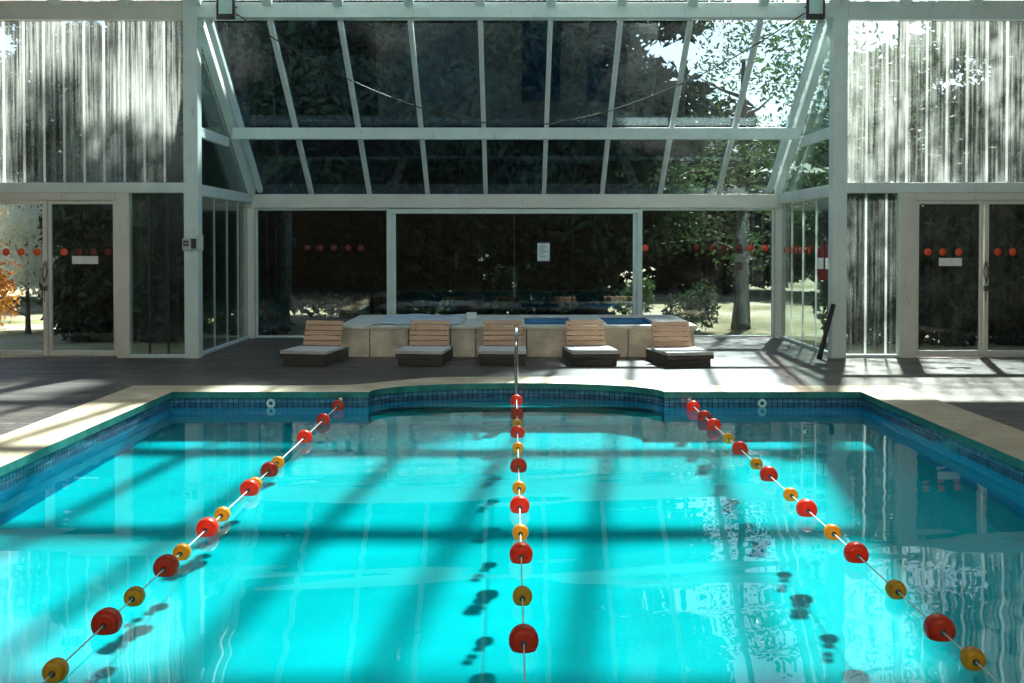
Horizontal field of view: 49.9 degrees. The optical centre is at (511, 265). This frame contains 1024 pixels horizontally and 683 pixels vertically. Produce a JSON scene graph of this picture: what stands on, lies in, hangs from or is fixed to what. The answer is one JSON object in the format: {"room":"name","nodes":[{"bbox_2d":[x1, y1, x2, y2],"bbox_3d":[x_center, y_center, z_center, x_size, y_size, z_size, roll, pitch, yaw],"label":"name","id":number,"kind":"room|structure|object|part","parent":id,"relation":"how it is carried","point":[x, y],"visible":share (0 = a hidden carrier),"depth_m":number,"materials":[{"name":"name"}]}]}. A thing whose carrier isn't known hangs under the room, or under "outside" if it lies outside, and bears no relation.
{"room":"indoor swimming pool","nodes":[
{"label":"indoor swimming pool","id":0,"kind":"room"},
{"bbox_2d":[0,193,115,199],"bbox_3d":[-7.104,-0.924,14.639,3.701,0.094,0.110,0,1,0],"label":"door frame","id":1,"kind":"structure","parent":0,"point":[3,196],"depth_m":14.58,"materials":[{"name":"paint"}]},
{"bbox_2d":[0,200,48,355],"bbox_3d":[-6.838,0.161,14.644,1.323,2.065,0.055,0,1,0],"label":"door","id":2,"kind":"structure","parent":1,"relation":"attached to","point":[45,352],"depth_m":14.63,"materials":[{"name":"paint"}]},
{"bbox_2d":[41,261,47,301],"bbox_3d":[-6.188,0.206,14.571,0.087,0.548,0.057,0,1,0],"label":"door handle","id":3,"kind":"object","parent":2,"relation":"hanging from","point":[43,288],"visible":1,"depth_m":14.56,"materials":[{"name":"metal"}]},
{"bbox_2d":[408,329,450,345],"bbox_3d":[-1.265,0.991,15.729,1.040,0.380,1.690,0,1,0],"label":"chair backrest","id":4,"kind":"object","parent":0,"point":[408,329],"depth_m":14.88,"materials":[{"name":"brown wood"}]},
{"bbox_2d":[0,338,1023,435],"bbox_3d":[0.045,1.379,7.215,18.000,0.001,21.170,0,1,0],"label":"floor","id":5,"kind":"structure","parent":0,"point":[32,389],"depth_m":12.80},
{"bbox_2d":[116,193,132,357],"bbox_3d":[-5.166,0.126,14.666,0.173,2.194,0.140,0,1,0],"label":"column","id":6,"kind":"structure","parent":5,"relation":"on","point":[124,264],"depth_m":14.60,"materials":[{"name":"paint"}]},
{"bbox_2d":[48,200,116,355],"bbox_3d":[-5.709,0.161,14.644,0.908,2.065,0.055,0,1,0],"label":"door","id":7,"kind":"structure","parent":6,"relation":"attached to","point":[78,259],"depth_m":14.63,"materials":[{"name":"paint"}]},
{"bbox_3d":[-5.678,-0.080,14.631,0.346,0.106,0.007,0,1,0],"label":"plate","id":8,"kind":"part","parent":7,"relation":"part of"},
{"bbox_2d":[130,354,184,357],"bbox_3d":[-4.710,1.200,14.683,0.737,0.045,0.110,0,1,0],"label":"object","id":9,"kind":"object","parent":5,"relation":"on","point":[131,355],"visible":0.8,"depth_m":14.63,"materials":[{"name":"paint"}]},
{"bbox_2d":[148,194,169,353],"bbox_3d":[-4.710,0.103,14.642,0.735,2.140,0.038,0,1,0],"label":"window","id":10,"kind":"structure","parent":9,"relation":"attached to","point":[167,195],"depth_m":14.63,"materials":[{"name":"metal"}]},
{"bbox_2d":[182,0,202,357],"bbox_3d":[-4.245,-1.147,14.629,0.190,4.740,0.200,0,1,0],"label":"column","id":11,"kind":"structure","parent":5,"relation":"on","point":[192,114],"depth_m":14.54,"materials":[{"name":"paint"}]},
{"bbox_2d":[182,235,202,249],"bbox_3d":[-4.217,-0.306,14.520,0.250,0.200,0.150,0,1,0],"label":"junction box","id":12,"kind":"object","parent":11,"relation":"attached to","point":[187,243],"visible":1,"depth_m":14.48,"materials":[{"name":"grey plastic"}]},
{"bbox_2d":[202,128,249,354],"bbox_3d":[-4.215,-0.981,16.143,0.080,4.346,2.810,0,1,0],"label":"window","id":13,"kind":"structure","parent":5,"relation":"on","point":[215,348],"depth_m":16.11,"materials":[{"name":"paint"}]},
{"bbox_3d":[-4.225,1.166,16.191,0.060,0.050,2.805,0,1,0],"label":"sill","id":14,"kind":"part","parent":13,"relation":"part of","materials":[{"name":"paint"}]},
{"bbox_2d":[244,208,255,338],"bbox_3d":[-4.200,0.116,17.661,0.170,2.088,0.150,0,1,0],"label":"column","id":15,"kind":"structure","parent":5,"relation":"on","point":[249,213],"depth_m":17.59,"materials":[{"name":"paint"}]},
{"bbox_2d":[280,320,349,365],"bbox_3d":[-2.511,0.978,14.162,0.600,0.512,1.022,0,1,10],"label":"lounger","id":16,"kind":"object","parent":5,"relation":"on","point":[327,351],"visible":1,"depth_m":14.16,"materials":[{"name":"brown wood"}]},
{"bbox_3d":[-2.511,1.108,14.165,0.600,0.052,1.022,0,1,10],"label":"seat frame","id":17,"kind":"part","parent":16,"relation":"part of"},
{"bbox_2d":[255,208,388,337],"bbox_3d":[-3.042,0.113,17.656,2.136,2.075,0.060,0,1,0],"label":"window","id":18,"kind":"structure","parent":5,"relation":"on","point":[306,247],"depth_m":17.62,"materials":[{"name":"paint"}]},
{"bbox_2d":[395,320,452,365],"bbox_3d":[-1.102,0.978,14.162,0.600,0.512,1.022,0,1,6],"label":"lounger","id":19,"kind":"object","parent":5,"relation":"on","point":[436,351],"visible":1,"depth_m":14.21,"materials":[{"name":"brown wood"}]},
{"bbox_3d":[-1.102,1.108,14.165,0.600,0.052,1.022,0,1,6],"label":"seat frame","id":20,"kind":"part","parent":19,"relation":"part of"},
{"bbox_2d":[478,321,525,365],"bbox_3d":[-0.121,0.978,14.163,0.600,0.512,1.022,0,1,0],"label":"lounger","id":21,"kind":"object","parent":5,"relation":"on","point":[492,353],"visible":0.98,"depth_m":14.25,"materials":[{"name":"brown wood"}]},
{"bbox_3d":[-0.121,1.108,14.165,0.600,0.052,1.022,0,1,0],"label":"seat frame","id":22,"kind":"part","parent":21,"relation":"part of","materials":[{"name":"brown wood"}]},
{"bbox_2d":[0,377,1023,489],"bbox_3d":[0.045,1.957,6.402,8.120,1.158,12.120,0,1,0],"label":"swimming pool","id":23,"kind":"object","parent":5,"relation":"in","point":[25,451],"visible":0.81,"depth_m":11.18,"materials":[{"name":"stone"}]},
{"bbox_2d":[0,398,1023,682],"bbox_3d":[0.045,1.536,6.390,7.020,0.002,11.012,0,1,0],"label":"pool water","id":24,"kind":"object","parent":23,"relation":"in","point":[378,549],"visible":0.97,"depth_m":5.96,"materials":[{"name":"blue liquid"}]},
{"bbox_2d":[42,397,343,682],"bbox_3d":[-1.745,1.505,6.039,0.124,0.131,10.314,0,1,0],"label":"lane rope","id":25,"kind":"object","parent":24,"relation":"on","point":[108,620],"visible":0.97,"depth_m":5.52,"materials":[{"name":"plastic"}]},
{"bbox_2d":[509,394,538,682],"bbox_3d":[0.048,1.506,6.196,0.124,0.124,10.629,0,1,0],"label":"lane rope","id":26,"kind":"object","parent":24,"relation":"on","point":[523,637],"visible":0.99,"depth_m":5.75,"materials":[{"name":"plastic"}]},
{"bbox_2d":[687,397,999,682],"bbox_3d":[1.810,1.505,6.039,0.124,0.131,10.314,0,1,0],"label":"lane rope","id":27,"kind":"object","parent":24,"relation":"on","point":[937,626],"visible":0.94,"depth_m":5.75,"materials":[{"name":"plastic"}]},
{"bbox_2d":[514,325,517,394],"bbox_3d":[0.045,1.175,11.944,0.110,1.051,0.836,0,1,0],"label":"handrail","id":28,"kind":"object","parent":23,"relation":"on","point":[515,326],"visible":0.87,"depth_m":11.56,"materials":[{"name":"silver metal"}]},
{"bbox_2d":[389,209,639,337],"bbox_3d":[0.040,0.115,17.656,4.024,2.070,0.100,0,1,0],"label":"window","id":29,"kind":"structure","parent":5,"relation":"on","point":[392,212],"depth_m":17.59,"materials":[{"name":"paint"}]},
{"bbox_2d":[537,243,549,260],"bbox_3d":[0.505,-0.225,17.618,0.196,0.290,0.006,0,1,0],"label":"notice","id":30,"kind":"object","parent":29,"relation":"attached to","point":[543,249],"visible":1,"depth_m":17.62,"materials":[{"name":"paper"}]},
{"bbox_2d":[341,314,696,356],"bbox_3d":[0.075,0.967,15.784,4.800,0.466,2.180,0,1,0],"label":"tub","id":31,"kind":"object","parent":5,"relation":"on","point":[364,338],"depth_m":14.73,"materials":[{"name":"stone"}]},
{"bbox_3d":[-2.100,1.031,14.745,0.378,0.380,0.040,0,1,0],"label":"panel","id":32,"kind":"part","parent":31,"relation":"part of","materials":[{"name":"beige stone"}]},
{"bbox_3d":[-1.645,1.031,14.745,0.508,0.380,0.040,0,1,0],"label":"panel","id":33,"kind":"part","parent":31,"relation":"part of","materials":[{"name":"beige stone"}]},
{"bbox_3d":[-1.265,0.753,15.679,1.240,0.033,1.880,0,1,0],"label":"tub cover","id":34,"kind":"part","parent":31,"relation":"part of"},
{"bbox_3d":[-1.105,1.031,14.745,0.548,0.380,0.040,0,1,0],"label":"panel","id":35,"kind":"part","parent":31,"relation":"part of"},
{"bbox_3d":[-0.655,1.031,14.745,0.328,0.380,0.040,0,1,0],"label":"panel","id":36,"kind":"part","parent":31,"relation":"part of","materials":[{"name":"beige stone"}]},
{"bbox_2d":[466,312,476,318],"bbox_3d":[-0.585,0.719,15.919,0.150,0.095,0.110,0,1,0],"label":"soap box","id":37,"kind":"object","parent":31,"relation":"on","point":[470,315],"visible":0.98,"depth_m":15.87,"materials":[{"name":"white plastic"}]},
{"bbox_3d":[-0.145,1.031,14.745,0.668,0.380,0.040,0,1,0],"label":"panel","id":38,"kind":"part","parent":31,"relation":"part of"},
{"bbox_2d":[525,323,565,323],"bbox_3d":[0.505,0.896,15.727,0.654,0.050,1.684,0,1,0],"label":"water","id":39,"kind":"object","parent":31,"relation":"in","point":[525,323],"visible":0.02,"depth_m":16.40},
{"bbox_2d":[524,318,568,354],"bbox_3d":[0.505,0.991,15.729,0.660,0.380,1.690,0,1,0],"label":"basin","id":40,"kind":"object","parent":31,"relation":"in","point":[526,320],"depth_m":16.57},
{"bbox_3d":[0.475,1.031,14.745,0.548,0.380,0.040,0,1,0],"label":"panel","id":41,"kind":"part","parent":31,"relation":"part of","materials":[{"name":"beige stone"}]},
{"bbox_3d":[0.940,1.031,14.745,0.358,0.380,0.040,0,1,0],"label":"panel","id":42,"kind":"part","parent":31,"relation":"part of","materials":[{"name":"brown wood"}]},
{"bbox_3d":[1.340,1.031,14.745,0.418,0.380,0.040,0,1,0],"label":"panel","id":43,"kind":"part","parent":31,"relation":"part of","materials":[{"name":"beige stone"}]},
{"bbox_2d":[606,323,643,323],"bbox_3d":[1.635,0.896,15.727,0.674,0.050,1.684,0,1,0],"label":"water","id":44,"kind":"object","parent":31,"relation":"in","point":[606,323],"visible":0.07,"depth_m":16.40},
{"bbox_2d":[600,318,650,323],"bbox_3d":[1.635,0.991,15.729,0.680,0.380,1.690,0,1,0],"label":"basin","id":45,"kind":"object","parent":31,"relation":"in","point":[606,320],"depth_m":16.57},
{"bbox_3d":[1.765,1.031,14.745,0.408,0.380,0.040,0,1,0],"label":"panel","id":46,"kind":"part","parent":31,"relation":"part of","materials":[{"name":"beige stone"}]},
{"bbox_3d":[2.210,1.031,14.745,0.458,0.380,0.040,0,1,0],"label":"panel","id":47,"kind":"part","parent":31,"relation":"part of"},
{"bbox_2d":[562,320,619,365],"bbox_3d":[0.988,0.978,14.162,0.600,0.512,1.022,0,1,-6],"label":"lounger","id":48,"kind":"object","parent":5,"relation":"on","point":[578,351],"visible":1,"depth_m":14.22,"materials":[{"name":"brown wood"}]},
{"bbox_3d":[0.988,1.108,14.165,0.600,0.052,1.022,0,1,-6],"label":"seat frame","id":49,"kind":"part","parent":48,"relation":"part of","materials":[{"name":"grey fabric"}]},
{"bbox_2d":[645,321,713,367],"bbox_3d":[2.104,0.981,14.002,0.600,0.512,1.022,0,1,-10],"label":"lounger","id":50,"kind":"object","parent":5,"relation":"on","point":[669,352],"visible":1,"depth_m":14.04,"materials":[{"name":"brown wood"}]},
{"bbox_3d":[2.104,1.111,14.005,0.600,0.052,1.022,0,1,-10],"label":"seat frame","id":51,"kind":"part","parent":50,"relation":"part of","materials":[{"name":"grey fabric"}]},
{"bbox_2d":[640,208,773,337],"bbox_3d":[3.127,0.113,17.656,2.146,2.075,0.060,0,1,0],"label":"window","id":52,"kind":"structure","parent":5,"relation":"on","point":[644,247],"depth_m":17.63,"materials":[{"name":"paint"}]},
{"bbox_2d":[774,208,785,338],"bbox_3d":[4.290,0.116,17.661,0.170,2.088,0.150,0,1,0],"label":"column","id":53,"kind":"structure","parent":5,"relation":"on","point":[779,213],"depth_m":17.59,"materials":[{"name":"paint"}]},
{"bbox_2d":[780,127,828,354],"bbox_3d":[4.305,-0.981,16.143,0.080,4.346,2.810,0,1,0],"label":"window","id":54,"kind":"structure","parent":5,"relation":"on","point":[815,348],"depth_m":16.21,"materials":[{"name":"paint"}]},
{"bbox_3d":[4.315,1.166,16.191,0.060,0.050,2.805,0,1,0],"label":"sill","id":55,"kind":"part","parent":54,"relation":"part of","materials":[{"name":"paint"}]},
{"bbox_2d":[817,304,835,358],"bbox_3d":[4.152,0.866,14.532,0.282,0.739,0.076,0,1,-17],"label":"pole","id":56,"kind":"object","parent":5,"relation":"on","point":[832,307],"visible":1,"depth_m":14.51,"materials":[{"name":"plastic"}]},
{"bbox_2d":[828,0,847,357],"bbox_3d":[4.335,-1.147,14.629,0.190,4.740,0.200,0,1,0],"label":"column","id":57,"kind":"structure","parent":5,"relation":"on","point":[838,70],"depth_m":14.54,"materials":[{"name":"paint"}]},
{"bbox_2d":[817,234,827,279],"bbox_3d":[4.207,-0.126,14.858,0.187,0.630,0.163,-1,2,-40],"label":"fire extinguisher","id":58,"kind":"object","parent":57,"relation":"attached to","point":[822,256],"visible":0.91,"depth_m":14.79,"materials":[{"name":"red metal"}]},
{"bbox_2d":[846,354,898,357],"bbox_3d":[4.789,1.200,14.683,0.713,0.045,0.110,0,1,0],"label":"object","id":59,"kind":"object","parent":5,"relation":"on","point":[847,355],"visible":0.8,"depth_m":14.63,"materials":[{"name":"paint"}]},
{"bbox_2d":[864,194,887,353],"bbox_3d":[4.789,0.103,14.642,0.711,2.140,0.038,0,1,0],"label":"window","id":60,"kind":"structure","parent":59,"relation":"attached to","point":[886,195],"depth_m":14.63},
{"bbox_2d":[896,193,915,357],"bbox_3d":[5.253,0.126,14.666,0.213,2.194,0.140,0,1,0],"label":"column","id":61,"kind":"structure","parent":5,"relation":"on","point":[906,202],"depth_m":14.60,"materials":[{"name":"paint"}]},
{"bbox_2d":[915,200,983,355],"bbox_3d":[5.813,0.161,14.644,0.900,2.065,0.055,0,1,0],"label":"door","id":62,"kind":"structure","parent":61,"relation":"attached to","point":[942,261],"depth_m":14.63,"materials":[{"name":"paint"}]},
{"bbox_3d":[5.831,-0.054,14.632,0.306,0.106,0.007,0,1,0],"label":"plate","id":63,"kind":"part","parent":62,"relation":"part of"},
{"bbox_2d":[916,193,1023,199],"bbox_3d":[7.202,-0.924,14.639,3.685,0.094,0.110,0,1,0],"label":"door frame","id":64,"kind":"structure","parent":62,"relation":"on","point":[919,196],"depth_m":14.58,"materials":[{"name":"paint"}]},
{"bbox_2d":[982,200,1023,355],"bbox_3d":[6.935,0.161,14.644,1.316,2.065,0.055,0,1,0],"label":"door","id":65,"kind":"structure","parent":64,"relation":"attached to","point":[985,352],"depth_m":14.63,"materials":[{"name":"paint"}]},
{"bbox_2d":[983,261,989,300],"bbox_3d":[6.279,0.206,14.571,0.087,0.548,0.057,0,1,0],"label":"door handle","id":66,"kind":"object","parent":65,"relation":"hanging from","point":[985,288],"visible":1,"depth_m":14.56,"materials":[{"name":"metal"}]},
{"bbox_2d":[0,0,1023,5],"bbox_3d":[0.045,-4.501,12.999,18.000,2.244,2.980,0,1,0],"label":"ceiling","id":67,"kind":"structure","parent":0,"point":[51,2],"depth_m":14.40,"materials":[{"name":"paint"}]},
{"bbox_3d":[-6.465,-4.521,13.048,0.870,2.102,2.880,0,1,0],"label":"sheet panel","id":68,"kind":"part","parent":67,"relation":"part of","materials":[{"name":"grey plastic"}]},
{"bbox_3d":[-5.535,-4.521,13.048,0.870,2.102,2.880,0,1,0],"label":"sheet panel","id":69,"kind":"part","parent":67,"relation":"part of","materials":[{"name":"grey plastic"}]},
{"bbox_3d":[-4.605,-4.521,13.048,0.870,2.102,2.880,0,1,0],"label":"sheet panel","id":70,"kind":"part","parent":67,"relation":"part of","materials":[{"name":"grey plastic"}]},
{"bbox_2d":[197,2,833,19],"bbox_3d":[0.045,-3.371,14.563,8.386,0.200,0.200,0,1,0],"label":"beam","id":71,"kind":"structure","parent":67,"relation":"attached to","point":[207,10],"depth_m":14.46,"materials":[{"name":"metal"}]},
{"bbox_2d":[216,0,236,19],"bbox_3d":[-3.743,-3.394,14.409,0.276,0.340,0.103,0,1,0],"label":"floodlight","id":72,"kind":"object","parent":71,"relation":"attached to","point":[225,9],"visible":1,"depth_m":14.36,"materials":[{"name":"black metal"}]},
{"bbox_2d":[236,12,804,125],"bbox_3d":[0.113,-2.583,14.449,7.469,1.491,0.014,0,1,0],"label":"cable","id":73,"kind":"object","parent":71,"relation":"hanging from","point":[804,12],"visible":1,"depth_m":14.45,"materials":[{"name":"grey metal"}]},
{"bbox_2d":[804,0,825,19],"bbox_3d":[3.969,-3.394,14.409,0.276,0.340,0.103,0,1,0],"label":"floodlight","id":74,"kind":"object","parent":71,"relation":"attached to","point":[815,9],"visible":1,"depth_m":14.36,"materials":[{"name":"black metal"}]},
{"bbox_3d":[4.695,-4.521,13.048,0.870,2.102,2.880,0,1,0],"label":"sheet panel","id":75,"kind":"part","parent":67,"relation":"part of","materials":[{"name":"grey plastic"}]},
{"bbox_3d":[5.625,-4.521,13.048,0.870,2.102,2.880,0,1,0],"label":"sheet panel","id":76,"kind":"part","parent":67,"relation":"part of","materials":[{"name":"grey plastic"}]},
{"bbox_3d":[6.555,-4.521,13.048,0.870,2.102,2.880,0,1,0],"label":"sheet panel","id":77,"kind":"part","parent":67,"relation":"part of","materials":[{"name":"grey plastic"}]},
{"bbox_2d":[0,262,1023,356],"bbox_3d":[0.045,1.186,25.030,120.000,0.240,130.000,0,1,0],"label":"ground","id":78,"kind":"structure","parent":0,"point":[13,336],"depth_m":20.46,"materials":[{"name":"green plant"}]},
{"bbox_2d":[0,207,24,326],"bbox_3d":[-9.603,0.058,20.509,1.064,2.408,0.859,0,1,0],"label":"bush","id":79,"kind":"object","parent":78,"relation":"on","point":[3,293],"visible":0.46,"depth_m":20.50,"materials":[{"name":"orange plant"}]},
{"bbox_2d":[0,204,62,333],"bbox_3d":[-8.491,-0.070,19.213,1.281,2.718,1.051,0,1,0],"label":"tree","id":80,"kind":"object","parent":78,"relation":"on","point":[18,217],"visible":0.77,"depth_m":19.03,"materials":[{"name":"green plant"}]},
{"bbox_3d":[-8.430,0.287,19.049,0.367,2.011,0.912,1,2,38],"label":"stem","id":81,"kind":"part","parent":80,"relation":"part of","materials":[{"name":"brown plant"}]},
{"bbox_2d":[0,21,100,296],"bbox_3d":[-13.685,-3.734,32.008,6.160,10.192,6.073,-1,2,-42],"label":"tree","id":82,"kind":"object","parent":78,"relation":"on","point":[33,39],"visible":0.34,"depth_m":30.64,"materials":[{"name":"green plant"}]},
{"bbox_2d":[35,176,216,341],"bbox_3d":[-6.281,-0.038,17.903,2.891,2.835,1.691,0,1,0],"label":"hedge","id":83,"kind":"object","parent":78,"relation":"on","point":[84,305],"visible":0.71,"depth_m":17.45,"materials":[{"name":"green plant"}]},
{"bbox_2d":[45,21,229,303],"bbox_3d":[-6.853,-3.041,21.119,4.032,9.173,3.975,0,1,-11],"label":"tree","id":84,"kind":"object","parent":78,"relation":"on","point":[133,29],"visible":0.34,"depth_m":20.45,"materials":[{"name":"green plant"}]},
{"bbox_2d":[56,34,286,288],"bbox_3d":[-9.807,-3.922,34.010,8.704,10.814,8.667,0,1,-15],"label":"tree","id":85,"kind":"object","parent":78,"relation":"on","point":[79,98],"visible":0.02,"depth_m":31.39,"materials":[{"name":"green plant"}]},
{"bbox_2d":[131,0,404,335],"bbox_3d":[-4.067,-3.305,19.840,4.693,9.810,4.760,1,1,28],"label":"tree","id":86,"kind":"object","parent":78,"relation":"on","point":[319,95],"visible":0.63,"depth_m":19.04,"materials":[{"name":"green plant"}]},
{"bbox_2d":[259,0,460,318],"bbox_3d":[-3.504,-3.905,23.487,5.600,10.956,5.521,0,1,-13],"label":"tree","id":87,"kind":"object","parent":78,"relation":"on","point":[355,219],"visible":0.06,"depth_m":22.18,"materials":[{"name":"green plant"}]},
{"bbox_2d":[327,0,603,314],"bbox_3d":[-1.073,-4.910,21.465,5.521,13.249,5.600,0,1,20],"label":"tree","id":88,"kind":"object","parent":78,"relation":"on","point":[451,86],"visible":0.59,"depth_m":20.61,"materials":[{"name":"green plant"}]},
{"bbox_2d":[453,21,694,280],"bbox_3d":[1.302,-3.915,33.671,8.704,10.814,8.667,0,1,16],"label":"tree","id":89,"kind":"object","parent":78,"relation":"on","point":[681,161],"visible":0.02,"depth_m":32.43,"materials":[{"name":"green plant"}]},
{"bbox_2d":[454,0,731,314],"bbox_3d":[1.458,-5.027,21.496,5.521,13.504,5.600,-1,2,-38],"label":"tree","id":90,"kind":"object","parent":78,"relation":"on","point":[572,278],"visible":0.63,"depth_m":20.43,"materials":[{"name":"green plant"}]},
{"bbox_2d":[612,273,656,314],"bbox_3d":[2.645,0.643,23.995,1.028,1.089,0.920,0,1,0],"label":"shrub","id":91,"kind":"object","parent":78,"relation":"on","point":[629,295],"visible":0.5,"depth_m":23.90,"materials":[{"name":"green plant"}]},
{"bbox_2d":[661,276,721,332],"bbox_3d":[3.205,0.729,19.635,0.995,1.101,0.918,1,1,35],"label":"shrub","id":92,"kind":"object","parent":78,"relation":"on","point":[695,303],"visible":0.84,"depth_m":19.52,"materials":[{"name":"green plant"}]},
{"bbox_2d":[624,0,828,328],"bbox_3d":[4.231,-1.917,20.240,4.320,6.299,4.476,0,1,10],"label":"tree","id":93,"kind":"object","parent":78,"relation":"on","point":[741,319],"visible":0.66,"depth_m":20.30,"materials":[{"name":"green plant"}]},
{"bbox_2d":[630,95,828,294],"bbox_3d":[6.859,-2.143,36.143,8.667,6.704,8.704,1,1,32],"label":"tree","id":94,"kind":"object","parent":78,"relation":"on","point":[685,268],"visible":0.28,"depth_m":34.25,"materials":[{"name":"green plant"}]},
{"bbox_2d":[726,0,1023,228],"bbox_3d":[6.506,-2.981,18.834,6.266,8.534,6.048,-1,1,-34],"label":"tree","id":95,"kind":"object","parent":78,"relation":"on","point":[896,160],"visible":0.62,"depth_m":18.80,"materials":[{"name":"green plant"}]},
{"bbox_2d":[764,31,1015,263],"bbox_3d":[11.955,-2.968,34.296,8.667,8.651,8.704,-1,2,-43],"label":"tree","id":96,"kind":"object","parent":78,"relation":"on","point":[914,169],"visible":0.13,"depth_m":32.35,"materials":[{"name":"green plant"}]},
{"bbox_2d":[809,175,1023,345],"bbox_3d":[7.945,-0.009,17.322,6.587,2.880,1.721,0,1,0],"label":"hedge","id":97,"kind":"object","parent":78,"relation":"on","point":[948,295],"visible":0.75,"depth_m":16.86,"materials":[{"name":"green plant"}]},
{"bbox_3d":[8.142,0.271,17.287,0.472,2.115,0.590,0,1,0],"label":"stem","id":98,"kind":"part","parent":97,"relation":"part of","materials":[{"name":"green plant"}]},
{"bbox_2d":[883,21,1023,182],"bbox_3d":[10.181,-4.303,20.204,6.266,11.176,6.048,1,2,42],"label":"tree","id":99,"kind":"object","parent":78,"relation":"on","point":[939,87],"visible":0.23,"depth_m":19.86,"materials":[{"name":"green plant"}]},
{"bbox_2d":[943,81,989,96],"bbox_3d":[16.683,-3.003,35.952,8.704,8.651,8.667,-1,1,-27],"label":"tree","id":100,"kind":"object","parent":78,"relation":"on","point":[974,81],"visible":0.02,"depth_m":36.07,"materials":[{"name":"green plant"}]},
{"bbox_2d":[920,21,1023,275],"bbox_3d":[10.003,-4.548,20.872,4.306,12.485,4.368,-1,2,-41],"label":"tree","id":101,"kind":"object","parent":78,"relation":"on","point":[1017,98],"visible":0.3,"depth_m":20.74,"materials":[{"name":"green plant"}]},
{"bbox_2d":[199,20,831,194],"bbox_3d":[0.045,-2.164,16.163,8.490,2.319,3.143,0,1,0],"label":"rafters","id":102,"kind":"structure","parent":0,"point":[822,48],"depth_m":15.74,"materials":[{"name":"paint"}]},
{"bbox_2d":[202,185,251,202],"bbox_3d":[-4.215,-1.043,16.143,0.140,0.150,2.813,0,1,0],"label":"beam","id":103,"kind":"structure","parent":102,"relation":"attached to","point":[210,192],"depth_m":15.94,"materials":[{"name":"paint"}]},
{"bbox_2d":[244,194,784,207],"bbox_3d":[0.045,-1.040,17.642,8.640,0.220,0.180,0,1,0],"label":"beam","id":104,"kind":"structure","parent":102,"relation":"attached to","point":[258,200],"depth_m":17.55,"materials":[{"name":"paint"}]},
{"bbox_2d":[232,128,797,139],"bbox_3d":[0.045,-1.958,16.273,8.340,0.170,0.120,0,1,0],"label":"beam","id":105,"kind":"structure","parent":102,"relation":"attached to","point":[237,133],"depth_m":16.21,"materials":[{"name":"metal"}]},
{"bbox_2d":[778,185,828,202],"bbox_3d":[4.305,-1.043,16.143,0.140,0.150,2.813,0,1,0],"label":"beam","id":106,"kind":"structure","parent":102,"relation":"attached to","point":[821,191],"depth_m":15.93,"materials":[{"name":"paint"}]},
{"bbox_3d":[9.045,-1.953,5.625,0.020,6.930,18.130,0,1,0],"label":"wall","id":107,"kind":"structure","parent":0,"visible":0},
{"bbox_2d":[850,21,1008,181],"bbox_3d":[6.713,-2.176,14.595,4.563,2.130,0.038,0,1,0],"label":"window","id":108,"kind":"structure","parent":107,"relation":"in","point":[867,22],"depth_m":14.58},
{"bbox_2d":[847,183,1023,192],"bbox_3d":[6.739,-1.039,14.636,4.613,0.135,0.150,0,1,0],"label":"beam","id":109,"kind":"structure","parent":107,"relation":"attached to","point":[851,187],"depth_m":14.56,"materials":[{"name":"paint"}]},
{"bbox_2d":[848,1,1023,20],"bbox_3d":[6.739,-3.365,14.524,4.613,0.240,0.102,0,1,0],"label":"beam","id":110,"kind":"structure","parent":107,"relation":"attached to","point":[857,10],"depth_m":14.47,"materials":[{"name":"metal"}]},
{"bbox_3d":[-8.955,-1.953,5.625,0.020,6.930,18.130,0,1,0],"label":"wall","id":111,"kind":"structure","parent":0,"visible":0},
{"bbox_2d":[2,21,165,181],"bbox_3d":[-6.623,-2.176,14.595,4.563,2.130,0.038,0,1,0],"label":"window","id":112,"kind":"structure","parent":111,"relation":"in","point":[43,22],"depth_m":14.58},
{"bbox_2d":[0,1,182,20],"bbox_3d":[-6.649,-3.365,14.524,4.613,0.240,0.102,0,1,0],"label":"beam","id":113,"kind":"structure","parent":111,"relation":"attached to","point":[9,10],"depth_m":14.47,"materials":[{"name":"metal"}]},
{"bbox_2d":[0,183,183,192],"bbox_3d":[-6.649,-1.039,14.636,4.613,0.135,0.150,0,1,0],"label":"beam","id":114,"kind":"structure","parent":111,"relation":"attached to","point":[4,187],"depth_m":14.56,"materials":[{"name":"paint"}]}
]}

